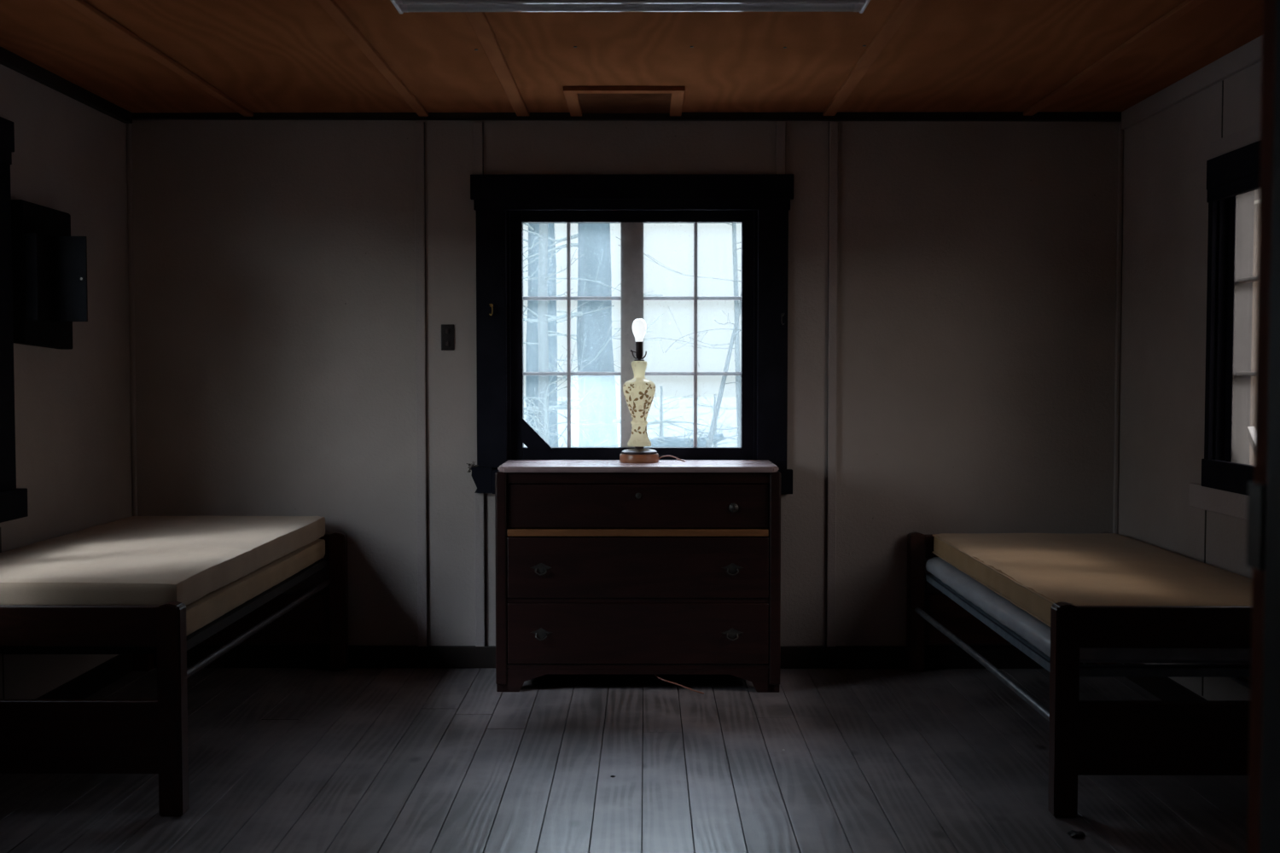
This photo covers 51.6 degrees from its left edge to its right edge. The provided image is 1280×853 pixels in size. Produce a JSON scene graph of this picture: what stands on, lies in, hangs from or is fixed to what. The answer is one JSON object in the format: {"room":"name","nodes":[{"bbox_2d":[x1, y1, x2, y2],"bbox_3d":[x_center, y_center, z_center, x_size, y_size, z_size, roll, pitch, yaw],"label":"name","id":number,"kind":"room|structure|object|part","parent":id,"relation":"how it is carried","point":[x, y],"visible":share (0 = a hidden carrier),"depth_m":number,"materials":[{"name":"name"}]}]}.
{"room":"dormitory","nodes":[
{"label":"dormitory","id":0,"kind":"room"},
{"bbox_2d":[0,64,132,699],"bbox_3d":[-2.265,0.099,3.411,0.120,2.685,4.613,0,2,0],"label":"wall","id":1,"kind":"structure","parent":0,"point":[72,407],"depth_m":5.12,"materials":[{"name":"grey paint"}]},
{"bbox_2d":[0,527,4,699],"bbox_3d":[-2.199,0.670,4.559,0.002,0.650,0.007,0,2,0],"label":"trim","id":2,"kind":"structure","parent":1,"relation":"attached to","point":[0,527],"depth_m":4.56,"materials":[{"name":"wood"}]},
{"bbox_2d":[0,116,28,523],"bbox_3d":[-2.237,-0.342,3.929,0.170,1.375,1.380,0,2,0],"label":"window","id":3,"kind":"structure","parent":1,"relation":"in","point":[13,500],"depth_m":4.54,"materials":[{"name":"black paint"}]},
{"bbox_3d":[-2.188,-0.954,3.904,0.028,0.150,1.380,0,2,0],"label":"head casing","id":4,"kind":"part","parent":3,"relation":"part of","materials":[{"name":"black paint"}]},
{"bbox_3d":[-2.188,-0.362,4.532,0.022,1.185,0.128,0,2,0],"label":"casing","id":5,"kind":"part","parent":3,"relation":"part of","materials":[{"name":"black paint"}]},
{"bbox_3d":[-2.177,0.280,3.954,0.050,0.130,1.380,0,2,0],"label":"sill","id":6,"kind":"part","parent":3,"relation":"part of","materials":[{"name":"black paint"}]},
{"bbox_2d":[11,199,87,349],"bbox_3d":[-2.088,-0.541,4.806,0.219,0.514,0.390,0,2,0],"label":"electrical box","id":7,"kind":"object","parent":1,"relation":"attached to","point":[49,264],"visible":1,"depth_m":4.72,"materials":[{"name":"paint"}]},
{"bbox_3d":[-2.065,-0.528,4.732,0.172,0.305,0.009,0,2,0],"label":"open door","id":8,"kind":"part","parent":7,"relation":"part of","materials":[{"name":"paint"}]},
{"bbox_2d":[0,46,132,123],"bbox_3d":[-2.187,-1.219,3.339,0.035,0.045,4.578,0,2,0],"label":"trim","id":9,"kind":"structure","parent":1,"relation":"attached to","point":[8,59],"depth_m":4.96,"materials":[{"name":"black wood"}]},
{"bbox_2d":[35,654,133,699],"bbox_3d":[-2.195,1.094,3.440,0.020,0.095,4.591,0,2,0],"label":"baseboard","id":10,"kind":"structure","parent":1,"relation":"attached to","point":[96,679],"depth_m":5.28,"materials":[{"name":"black wood"}]},
{"bbox_2d":[0,668,1248,852],"bbox_3d":[-0.102,1.151,3.444,4.302,0.020,4.611,0,2,0],"label":"floor","id":11,"kind":"structure","parent":0,"point":[282,760],"depth_m":4.18,"materials":[{"name":"grey wood"}]},
{"bbox_2d":[0,531,348,816],"bbox_3d":[-1.721,0.779,4.761,0.911,0.617,1.915,0,2,0],"label":"frame","id":12,"kind":"object","parent":11,"relation":"on","point":[37,736],"visible":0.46,"depth_m":3.83,"materials":[{"name":"brown wood"}]},
{"bbox_3d":[-1.750,0.577,3.825,0.729,0.120,0.026,0,2,0],"label":"rail","id":13,"kind":"part","parent":12,"relation":"part of","materials":[{"name":"brown wood"}]},
{"bbox_3d":[-2.139,0.751,5.690,0.068,0.597,0.060,0,2,0],"label":"post","id":14,"kind":"part","parent":12,"relation":"part of","materials":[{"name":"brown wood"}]},
{"bbox_3d":[-1.745,0.614,4.754,0.818,0.030,1.785,0,2,0],"label":"spring frame","id":15,"kind":"part","parent":12,"relation":"part of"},
{"bbox_3d":[-1.354,0.817,3.833,0.068,0.617,0.060,0,2,0],"label":"post","id":16,"kind":"part","parent":12,"relation":"part of","materials":[{"name":"brown wood"}]},
{"bbox_2d":[186,539,325,635],"bbox_3d":[-1.760,0.554,4.753,0.841,0.089,1.782,0,2,0],"label":"mattress","id":17,"kind":"object","parent":12,"relation":"on","point":[200,613],"visible":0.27,"depth_m":4.55,"materials":[{"name":"beige fabric"}]},
{"bbox_2d":[0,516,325,605],"bbox_3d":[-1.760,0.458,4.750,0.843,0.098,1.786,0,2,0],"label":"mattress","id":18,"kind":"object","parent":17,"relation":"on","point":[160,561],"visible":0.97,"depth_m":4.38,"materials":[{"name":"white fabric"}]},
{"bbox_3d":[-1.717,0.512,5.679,0.779,0.100,0.026,0,2,0],"label":"rail","id":19,"kind":"part","parent":12,"relation":"part of","materials":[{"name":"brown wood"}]},
{"bbox_3d":[-1.296,0.751,5.686,0.068,0.597,0.060,0,2,0],"label":"post","id":20,"kind":"part","parent":12,"relation":"part of","materials":[{"name":"brown wood"}]},
{"bbox_2d":[494,459,780,692],"bbox_3d":[-0.007,0.605,5.461,1.139,0.907,0.417,0,2,0],"label":"dresser","id":21,"kind":"object","parent":11,"relation":"on","point":[603,567],"visible":1,"depth_m":5.28,"materials":[{"name":"brown wood"}]},
{"bbox_3d":[-0.555,0.608,5.299,0.045,0.855,0.046,0,2,0],"label":"corner post","id":22,"kind":"part","parent":21,"relation":"part of","materials":[{"name":"brown wood"}]},
{"bbox_3d":[-0.394,0.568,5.277,0.088,0.049,0.012,0,2,0],"label":"pull plate","id":23,"kind":"part","parent":21,"relation":"part of","materials":[{"name":"gold metal"}]},
{"bbox_3d":[-0.394,0.829,5.288,0.088,0.049,0.012,0,2,0],"label":"pull plate","id":24,"kind":"part","parent":21,"relation":"part of","materials":[{"name":"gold metal"}]},
{"bbox_3d":[-0.008,1.018,5.306,1.093,0.095,0.020,0,2,0],"label":"plinth rail","id":25,"kind":"part","parent":21,"relation":"part of","materials":[{"name":"brown wood"}]},
{"bbox_3d":[-0.008,0.564,5.284,1.043,0.244,0.022,0,2,0],"label":"drawer","id":26,"kind":"part","parent":21,"relation":"part of","materials":[{"name":"brown wood"}]},
{"bbox_3d":[-0.008,0.424,5.287,1.043,0.027,0.030,0,2,0],"label":"divider rail","id":27,"kind":"part","parent":21,"relation":"part of","materials":[{"name":"orange wood"}]},
{"bbox_3d":[-0.008,0.828,5.295,1.043,0.245,0.022,0,2,0],"label":"drawer","id":28,"kind":"part","parent":21,"relation":"part of","materials":[{"name":"brown wood"}]},
{"bbox_3d":[-0.008,0.318,5.290,1.043,0.175,0.022,0,2,0],"label":"drawer","id":29,"kind":"part","parent":21,"relation":"part of","materials":[{"name":"brown wood"}]},
{"bbox_3d":[-0.006,0.276,5.275,0.024,0.023,0.006,0,2,0],"label":"keyhole plate","id":30,"kind":"part","parent":21,"relation":"part of","materials":[{"name":"gold metal"}]},
{"bbox_2d":[619,318,685,463],"bbox_3d":[0.050,-0.152,5.539,0.276,0.599,0.163,-1,2,-21],"label":"table lamp","id":31,"kind":"object","parent":21,"relation":"on","point":[639,392],"visible":1,"depth_m":5.49,"materials":[{"name":"beige ceramic"}]},
{"bbox_2d":[630,341,642,358],"bbox_3d":[-0.014,-0.320,5.511,0.053,0.077,0.032,0,2,0],"label":"socket","id":32,"kind":"object","parent":31,"relation":"attached to","point":[638,352],"depth_m":5.50,"materials":[{"name":"brown metal"}]},
{"bbox_2d":[622,358,655,447],"bbox_3d":[-0.003,-0.103,5.521,0.136,0.369,0.136,0,2,0],"label":"vase","id":33,"kind":"object","parent":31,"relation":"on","point":[639,392],"depth_m":5.49,"materials":[{"name":"beige ceramic"}]},
{"bbox_3d":[-0.003,0.087,5.528,0.038,0.016,0.038,0,2,0],"label":"stem","id":34,"kind":"part","parent":31,"relation":"part of","materials":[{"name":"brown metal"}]},
{"bbox_3d":[-0.003,0.103,5.529,0.148,0.020,0.148,0,2,0],"label":"plate","id":35,"kind":"part","parent":31,"relation":"part of","materials":[{"name":"brown metal"}]},
{"bbox_3d":[-0.003,-0.402,5.508,0.060,0.096,0.060,0,2,0],"label":"bulb","id":36,"kind":"part","parent":31,"relation":"part of","materials":[{"name":"white glass"}]},
{"bbox_3d":[0.154,0.133,5.557,0.094,0.028,0.141,2,3,36],"label":"cord","id":37,"kind":"part","parent":31,"relation":"part of","materials":[{"name":"brown plastic"}]},
{"bbox_3d":[0.369,0.829,5.284,0.088,0.049,0.012,0,2,0],"label":"pull plate","id":38,"kind":"part","parent":21,"relation":"part of","materials":[{"name":"gold metal"}]},
{"bbox_3d":[0.369,0.568,5.274,0.088,0.049,0.012,0,2,0],"label":"pull plate","id":39,"kind":"part","parent":21,"relation":"part of","materials":[{"name":"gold metal"}]},
{"bbox_3d":[0.374,0.324,5.272,0.040,0.040,0.012,0,2,0],"label":"knob","id":40,"kind":"part","parent":21,"relation":"part of","materials":[{"name":"gold metal"}]},
{"bbox_3d":[0.539,0.608,5.294,0.045,0.855,0.046,0,2,0],"label":"corner post","id":41,"kind":"part","parent":21,"relation":"part of","materials":[{"name":"brown wood"}]},
{"bbox_2d":[655,674,703,694],"bbox_3d":[0.146,1.028,5.285,0.223,0.069,0.040,1,3,24],"label":"loose cable","id":42,"kind":"object","parent":11,"relation":"on","point":[655,675],"visible":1,"depth_m":5.27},
{"bbox_2d":[1067,830,1085,837],"bbox_3d":[1.208,1.125,3.659,0.047,0.014,0.038,-1,2,-14],"label":"clump","id":43,"kind":"object","parent":11,"relation":"on","point":[1072,834],"visible":1,"depth_m":3.65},
{"bbox_2d":[906,531,1251,818],"bbox_3d":[1.590,0.779,4.746,0.889,0.617,1.915,0,2,0],"label":"frame","id":44,"kind":"object","parent":11,"relation":"on","point":[1087,737],"visible":0.79,"depth_m":3.81,"materials":[{"name":"brown wood"}]},
{"bbox_3d":[1.183,0.752,5.675,0.068,0.597,0.060,0,2,0],"label":"post","id":45,"kind":"part","parent":44,"relation":"part of","materials":[{"name":"brown wood"}]},
{"bbox_3d":[1.594,0.512,5.664,0.757,0.100,0.026,0,2,0],"label":"rail","id":46,"kind":"part","parent":44,"relation":"part of","materials":[{"name":"brown wood"}]},
{"bbox_3d":[1.225,0.817,3.821,0.068,0.617,0.060,0,2,0],"label":"post","id":47,"kind":"part","parent":44,"relation":"part of","materials":[{"name":"brown wood"}]},
{"bbox_3d":[1.613,0.678,4.742,0.796,0.030,1.785,0,2,0],"label":"spring frame","id":48,"kind":"part","parent":44,"relation":"part of","materials":[{"name":"blue paint"}]},
{"bbox_2d":[925,557,1250,663],"bbox_3d":[1.614,0.623,4.739,0.821,0.078,1.777,0,2,0],"label":"box spring","id":49,"kind":"object","parent":44,"relation":"on","point":[1036,632],"visible":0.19,"depth_m":4.06,"materials":[{"name":"grey fabric"}]},
{"bbox_2d":[931,533,1251,627],"bbox_3d":[1.634,0.529,4.731,0.801,0.103,1.780,0,2,0],"label":"mattress","id":50,"kind":"object","parent":49,"relation":"on","point":[1032,572],"visible":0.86,"depth_m":4.52,"materials":[{"name":"beige fabric"}]},
{"bbox_3d":[2.005,0.752,5.671,0.068,0.597,0.060,0,2,0],"label":"post","id":51,"kind":"part","parent":44,"relation":"part of","materials":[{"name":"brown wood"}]},
{"bbox_3d":[1.611,0.578,3.810,0.707,0.120,0.026,0,2,0],"label":"rail","id":52,"kind":"part","parent":44,"relation":"part of","materials":[{"name":"brown wood"}]},
{"bbox_2d":[131,119,1118,669],"bbox_3d":[-0.067,0.003,5.765,4.495,2.685,0.120,0,2,0],"label":"wall","id":53,"kind":"structure","parent":0,"point":[275,264],"depth_m":5.69,"materials":[{"name":"grey paint"}]},
{"bbox_2d":[126,123,137,516],"bbox_3d":[-2.183,-0.172,5.697,0.020,2.260,0.019,0,2,0],"label":"trim","id":54,"kind":"structure","parent":53,"relation":"attached to","point":[129,136],"depth_m":5.68,"materials":[{"name":"grey wood"}]},
{"bbox_2d":[413,122,427,646],"bbox_3d":[-0.943,-0.171,5.694,0.040,2.260,0.017,0,2,0],"label":"trim","id":55,"kind":"structure","parent":53,"relation":"attached to","point":[418,126],"depth_m":5.68,"materials":[{"name":"grey wood"}]},
{"bbox_2d":[424,122,428,645],"bbox_3d":[-0.922,-0.172,5.701,0.005,2.260,0.002,0,2,0],"label":"trim","id":56,"kind":"structure","parent":53,"relation":"attached to","point":[424,122],"depth_m":5.70,"materials":[{"name":"black wood"}]},
{"bbox_2d":[441,324,454,350],"bbox_3d":[-0.827,-0.383,5.684,0.058,0.112,0.017,0,2,0],"label":"light switch","id":57,"kind":"object","parent":53,"relation":"attached to","point":[447,330],"visible":1,"depth_m":5.69,"materials":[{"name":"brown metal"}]},
{"bbox_2d":[472,122,482,174],"bbox_3d":[-0.693,-1.188,5.651,0.040,0.225,0.017,0,2,0],"label":"trim","id":58,"kind":"structure","parent":53,"relation":"attached to","point":[477,126],"depth_m":5.64,"materials":[{"name":"grey wood"}]},
{"bbox_2d":[474,491,484,646],"bbox_3d":[-0.693,0.618,5.724,0.040,0.680,0.017,0,2,0],"label":"trim","id":59,"kind":"structure","parent":53,"relation":"attached to","point":[479,497],"depth_m":5.72,"materials":[{"name":"white wood"}]},
{"bbox_2d":[482,122,483,174],"bbox_3d":[-0.672,-1.188,5.659,0.005,0.225,0.002,0,2,0],"label":"trim","id":60,"kind":"structure","parent":53,"relation":"attached to","point":[482,122],"depth_m":5.66,"materials":[{"name":"grey wood"}]},
{"bbox_2d":[484,495,485,645],"bbox_3d":[-0.672,0.618,5.732,0.005,0.680,0.002,0,2,0],"label":"trim","id":61,"kind":"structure","parent":53,"relation":"attached to","point":[485,496],"depth_m":5.73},
{"bbox_2d":[153,645,1096,669],"bbox_3d":[-0.067,1.000,5.735,4.255,0.095,0.022,0,2,0],"label":"baseboard","id":62,"kind":"structure","parent":53,"relation":"attached to","point":[792,657],"depth_m":5.73,"materials":[{"name":"black wood"}]},
{"bbox_2d":[131,111,1121,122],"bbox_3d":[-0.067,-1.318,5.634,4.255,0.034,0.035,0,2,0],"label":"trim","id":63,"kind":"structure","parent":53,"relation":"attached to","point":[877,116],"depth_m":5.62,"materials":[{"name":"black wood"}]},
{"bbox_2d":[470,174,793,494],"bbox_3d":[-0.034,-0.395,5.724,1.380,1.365,0.170,0,2,0],"label":"window","id":64,"kind":"structure","parent":53,"relation":"in","point":[759,202],"depth_m":5.68,"materials":[{"name":"black paint"}]},
{"bbox_2d":[466,461,478,472],"bbox_3d":[-0.711,0.176,5.692,0.071,0.055,0.023,0,2,-11],"label":"sprig","id":65,"kind":"object","parent":64,"relation":"on","point":[469,465],"visible":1,"depth_m":5.69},
{"bbox_3d":[-0.638,-0.389,5.681,0.128,1.175,0.022,0,2,0],"label":"casing","id":66,"kind":"part","parent":64,"relation":"part of","materials":[{"name":"black paint"}]},
{"bbox_3d":[-0.296,-0.396,5.747,0.525,1.075,0.055,0,2,0],"label":"sash","id":67,"kind":"part","parent":64,"relation":"part of","materials":[{"name":"clear glass"}]},
{"bbox_3d":[-0.034,0.217,5.689,1.380,0.145,0.050,0,2,0],"label":"sill","id":68,"kind":"part","parent":64,"relation":"part of","materials":[{"name":"black paint"}]},
{"bbox_3d":[-0.034,-1.000,5.650,1.380,0.150,0.028,0,2,0],"label":"head casing","id":69,"kind":"part","parent":64,"relation":"part of","materials":[{"name":"black paint"}]},
{"bbox_3d":[0.229,-0.396,5.745,0.525,1.075,0.055,0,2,0],"label":"sash","id":70,"kind":"part","parent":64,"relation":"part of","materials":[{"name":"black paint"}]},
{"bbox_3d":[0.569,-0.388,5.675,0.128,1.175,0.022,0,2,0],"label":"casing","id":71,"kind":"part","parent":64,"relation":"part of","materials":[{"name":"black paint"}]},
{"bbox_2d":[775,121,785,174],"bbox_3d":[0.601,-1.188,5.645,0.040,0.225,0.017,0,2,0],"label":"trim","id":72,"kind":"structure","parent":53,"relation":"attached to","point":[780,125],"depth_m":5.64,"materials":[{"name":"grey wood"}]},
{"bbox_2d":[826,121,838,646],"bbox_3d":[0.827,-0.171,5.686,0.037,2.260,0.017,0,2,0],"label":"trim","id":73,"kind":"structure","parent":53,"relation":"attached to","point":[834,125],"depth_m":5.68,"materials":[{"name":"grey wood"}]},
{"bbox_2d":[1023,0,1205,116],"bbox_3d":[1.635,-1.233,3.324,0.042,0.016,4.583,0,2,0],"label":"trim","id":74,"kind":"structure","parent":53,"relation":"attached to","point":[1186,6],"depth_m":4.51,"materials":[{"name":"brown wood"}]},
{"bbox_2d":[1112,121,1123,534],"bbox_3d":[2.050,-0.171,5.678,0.020,2.260,0.019,0,2,0],"label":"trim","id":75,"kind":"structure","parent":53,"relation":"attached to","point":[1120,151],"depth_m":5.66,"materials":[{"name":"grey wood"}]},
{"bbox_2d":[0,0,1262,112],"bbox_3d":[-0.077,-1.291,3.344,4.495,0.102,4.853,0,2,0],"label":"ceiling","id":76,"kind":"structure","parent":0,"point":[264,55],"depth_m":4.59,"materials":[{"name":"brown wood"}]},
{"bbox_2d":[62,0,253,116],"bbox_3d":[-1.675,-1.234,3.339,0.042,0.016,4.583,0,2,0],"label":"trim","id":77,"kind":"structure","parent":76,"relation":"attached to","point":[83,7],"depth_m":4.51,"materials":[{"name":"brown wood"}]},
{"bbox_2d":[316,0,428,116],"bbox_3d":[-0.930,-1.234,3.335,0.042,0.016,4.583,0,2,0],"label":"trim","id":78,"kind":"structure","parent":76,"relation":"attached to","point":[330,7],"depth_m":4.51,"materials":[{"name":"brown wood"}]},
{"bbox_2d":[465,11,529,116],"bbox_3d":[-0.507,-1.233,3.333,0.055,0.016,4.583,0,2,0],"label":"trim","id":79,"kind":"structure","parent":76,"relation":"attached to","point":[479,21],"depth_m":4.61,"materials":[{"name":"brown wood"}]},
{"bbox_2d":[563,86,685,116],"bbox_3d":[-0.061,-1.315,5.361,0.470,0.018,0.520,0,2,0],"label":"ceiling hatch","id":80,"kind":"object","parent":76,"relation":"attached to","point":[580,100],"visible":1,"depth_m":5.31,"materials":[{"name":"brown wood"}]},
{"bbox_3d":[-0.060,-1.323,5.386,0.380,0.004,0.470,0,2,0],"label":"hatch panel","id":81,"kind":"part","parent":80,"relation":"part of","materials":[{"name":"brown wood"}]},
{"bbox_2d":[390,0,870,13],"bbox_3d":[-0.026,-1.214,3.694,1.326,0.085,0.174,0,2,0],"label":"fluorescent light","id":82,"kind":"object","parent":76,"relation":"attached to","point":[402,6],"visible":1,"depth_m":3.72,"materials":[{"name":"white metal"}]},
{"bbox_2d":[822,0,919,116],"bbox_3d":[0.791,-1.233,3.328,0.050,0.016,4.583,0,2,0],"label":"trim","id":83,"kind":"structure","parent":76,"relation":"attached to","point":[903,8],"depth_m":4.51,"materials":[{"name":"brown wood"}]},
{"bbox_2d":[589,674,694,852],"bbox_3d":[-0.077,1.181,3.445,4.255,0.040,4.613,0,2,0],"label":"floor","id":84,"kind":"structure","parent":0,"point":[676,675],"depth_m":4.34,"materials":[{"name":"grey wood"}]},
{"bbox_2d":[1117,60,1262,700],"bbox_3d":[2.110,0.100,3.391,0.120,2.685,4.613,0,2,0],"label":"wall","id":85,"kind":"structure","parent":0,"point":[1165,220],"depth_m":5.11,"materials":[{"name":"grey paint"}]},
{"bbox_2d":[1117,663,1206,700],"bbox_3d":[2.040,1.095,3.421,0.020,0.095,4.591,0,2,0],"label":"baseboard","id":86,"kind":"structure","parent":85,"relation":"attached to","point":[1165,689],"depth_m":5.14,"materials":[{"name":"black wood"}]},
{"bbox_2d":[1121,34,1262,129],"bbox_3d":[2.039,-1.203,3.321,0.022,0.075,4.578,0,2,0],"label":"trim","id":87,"kind":"structure","parent":85,"relation":"attached to","point":[1249,54],"depth_m":4.85,"materials":[{"name":"grey wood"}]},
{"bbox_2d":[1201,510,1206,696],"bbox_3d":[2.056,0.640,4.820,0.002,0.690,0.009,0,2,0],"label":"trim","id":88,"kind":"structure","parent":85,"relation":"attached to","point":[1205,510],"depth_m":4.81,"materials":[{"name":"wood"}]},
{"bbox_2d":[1221,80,1223,138],"bbox_3d":[2.055,-1.121,4.668,0.002,0.200,0.007,0,2,0],"label":"trim","id":89,"kind":"structure","parent":85,"relation":"attached to","point":[1223,80],"depth_m":4.67,"materials":[{"name":"grey wood"}]},
{"bbox_2d":[1188,140,1260,520],"bbox_3d":[2.100,-0.302,4.162,0.148,1.255,1.440,0,2,0],"label":"window","id":90,"kind":"structure","parent":85,"relation":"in","point":[1233,177],"depth_m":4.68,"materials":[{"name":"black paint"}]},
{"bbox_3d":[2.046,-0.363,4.737,0.022,0.980,0.036,0,2,0],"label":"casing","id":91,"kind":"part","parent":90,"relation":"part of","materials":[{"name":"black paint"}]},
{"bbox_3d":[2.040,0.190,4.202,0.028,0.100,1.162,0,2,0],"label":"sill","id":92,"kind":"part","parent":90,"relation":"part of","materials":[{"name":"black paint"}]},
{"bbox_3d":[2.040,-0.855,4.160,0.028,0.150,1.165,0,2,0],"label":"head casing","id":93,"kind":"part","parent":90,"relation":"part of","materials":[{"name":"black paint"}]},
{"bbox_3d":[2.113,-0.343,4.443,0.055,1.075,0.525,0,2,0],"label":"sash","id":94,"kind":"part","parent":90,"relation":"part of","materials":[{"name":"clear glass"}]},
{"bbox_2d":[1210,122,1260,159],"bbox_3d":[2.049,-0.958,4.005,0.008,0.060,1.500,0,2,0],"label":"trim","id":95,"kind":"structure","parent":85,"relation":"attached to","point":[1251,135],"depth_m":4.54,"materials":[{"name":"grey wood"}]},
{"bbox_3d":[-0.088,0.046,1.030,4.495,2.385,0.120,0,2,0],"label":"wall","id":96,"kind":"structure","parent":0,"visible":0},
{"bbox_2d":[1246,0,1279,852],"bbox_3d":[0.005,0.193,1.038,1.200,2.090,0.124,0,2,0],"label":"door","id":97,"kind":"structure","parent":96,"relation":"in","point":[1263,537],"depth_m":1.06,"materials":[{"name":"black wood"}]},
{"bbox_3d":[0.503,0.081,1.080,0.004,0.070,0.026,0,2,0],"label":"strike plate","id":98,"kind":"part","parent":97,"relation":"part of","materials":[{"name":"grey metal"}]},
{"label":"outside","id":99,"kind":"structure","parent":0,"visible":0},
{"bbox_2d":[523,397,737,447],"bbox_3d":[0.283,-0.568,62.728,120.000,0.400,66.000,0,2,0],"label":"ground","id":100,"kind":"structure","parent":99,"point":[687,414],"depth_m":51.62,"materials":[{"name":"white snow"}]},
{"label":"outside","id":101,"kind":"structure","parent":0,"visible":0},
{"bbox_3d":[0.083,1.235,18.365,14.000,0.400,22.800,0,2,0],"label":"snow patch","id":102,"kind":"object","parent":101,"visible":0},
{"bbox_2d":[523,223,620,447],"bbox_3d":[-1.755,-3.693,23.889,3.951,9.002,3.437,0,2,0],"label":"tree","id":103,"kind":"object","parent":102,"relation":"on","point":[552,340],"visible":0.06,"depth_m":23.88,"materials":[{"name":"grey plant"}]},
{"bbox_2d":[523,320,620,447],"bbox_3d":[-0.783,0.187,10.928,1.816,2.299,1.911,-2,3,-34],"label":"bare shrub","id":104,"kind":"object","parent":102,"relation":"on","point":[546,427],"visible":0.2,"depth_m":11.01,"materials":[{"name":"white plant"}]},
{"bbox_2d":[523,223,663,445],"bbox_3d":[-1.150,-2.329,14.970,3.081,7.002,2.646,0,2,0],"label":"tree","id":105,"kind":"object","parent":102,"relation":"on","point":[543,277],"visible":0.22,"depth_m":14.93,"materials":[{"name":"grey plant"}]},
{"bbox_2d":[523,223,663,436],"bbox_3d":[-1.569,-3.524,19.716,3.514,9.001,3.094,-1,3,-31],"label":"tree","id":106,"kind":"object","parent":102,"relation":"on","point":[532,356],"visible":0.09,"depth_m":19.86,"materials":[{"name":"grey plant"}]},
{"bbox_2d":[523,223,715,447],"bbox_3d":[-0.736,-3.385,16.494,3.620,9.019,3.748,1,3,24],"label":"tree","id":107,"kind":"object","parent":102,"relation":"on","point":[593,239],"visible":0.37,"depth_m":16.78,"materials":[{"name":"grey plant"}]},
{"bbox_2d":[593,223,741,447],"bbox_3d":[0.966,-1.379,16.190,2.718,5.002,3.137,0,2,11],"label":"sapling","id":108,"kind":"object","parent":102,"relation":"on","point":[737,365],"visible":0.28,"depth_m":15.94,"materials":[{"name":"grey plant"}]},
{"bbox_2d":[646,385,703,439],"bbox_3d":[0.408,-0.097,27.881,1.832,1.514,1.595,-1,2,-18],"label":"shrub","id":109,"kind":"object","parent":102,"relation":"on","point":[660,408],"visible":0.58,"depth_m":27.97,"materials":[{"name":"grey plant"}]},
{"bbox_2d":[643,424,724,447],"bbox_3d":[0.718,0.378,24.078,1.652,0.865,0.340,0,2,-3],"label":"fallen log","id":110,"kind":"object","parent":102,"relation":"on","point":[661,442],"visible":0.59,"depth_m":23.99,"materials":[{"name":"grey plant"}]},
{"bbox_2d":[649,292,741,447],"bbox_3d":[0.672,-0.046,13.037,1.633,2.612,0.784,-1,2,-20],"label":"sapling","id":111,"kind":"object","parent":102,"relation":"on","point":[714,419],"visible":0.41,"depth_m":12.97,"materials":[{"name":"grey plant"}]},
{"bbox_2d":[685,393,736,447],"bbox_3d":[1.637,-0.101,29.973,1.340,1.371,1.833,1,3,26],"label":"shrub","id":112,"kind":"object","parent":102,"relation":"on","point":[714,401],"visible":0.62,"depth_m":29.99,"materials":[{"name":"grey plant"}]},
{"bbox_2d":[1249,188,1259,465],"bbox_3d":[5.462,-0.448,8.064,2.350,3.800,7.400,0,2,0],"label":"wooden shed","id":113,"kind":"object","parent":102,"relation":"on","point":[1256,191],"visible":0.04,"depth_m":9.56,"materials":[{"name":"grey wood"}]}
]}

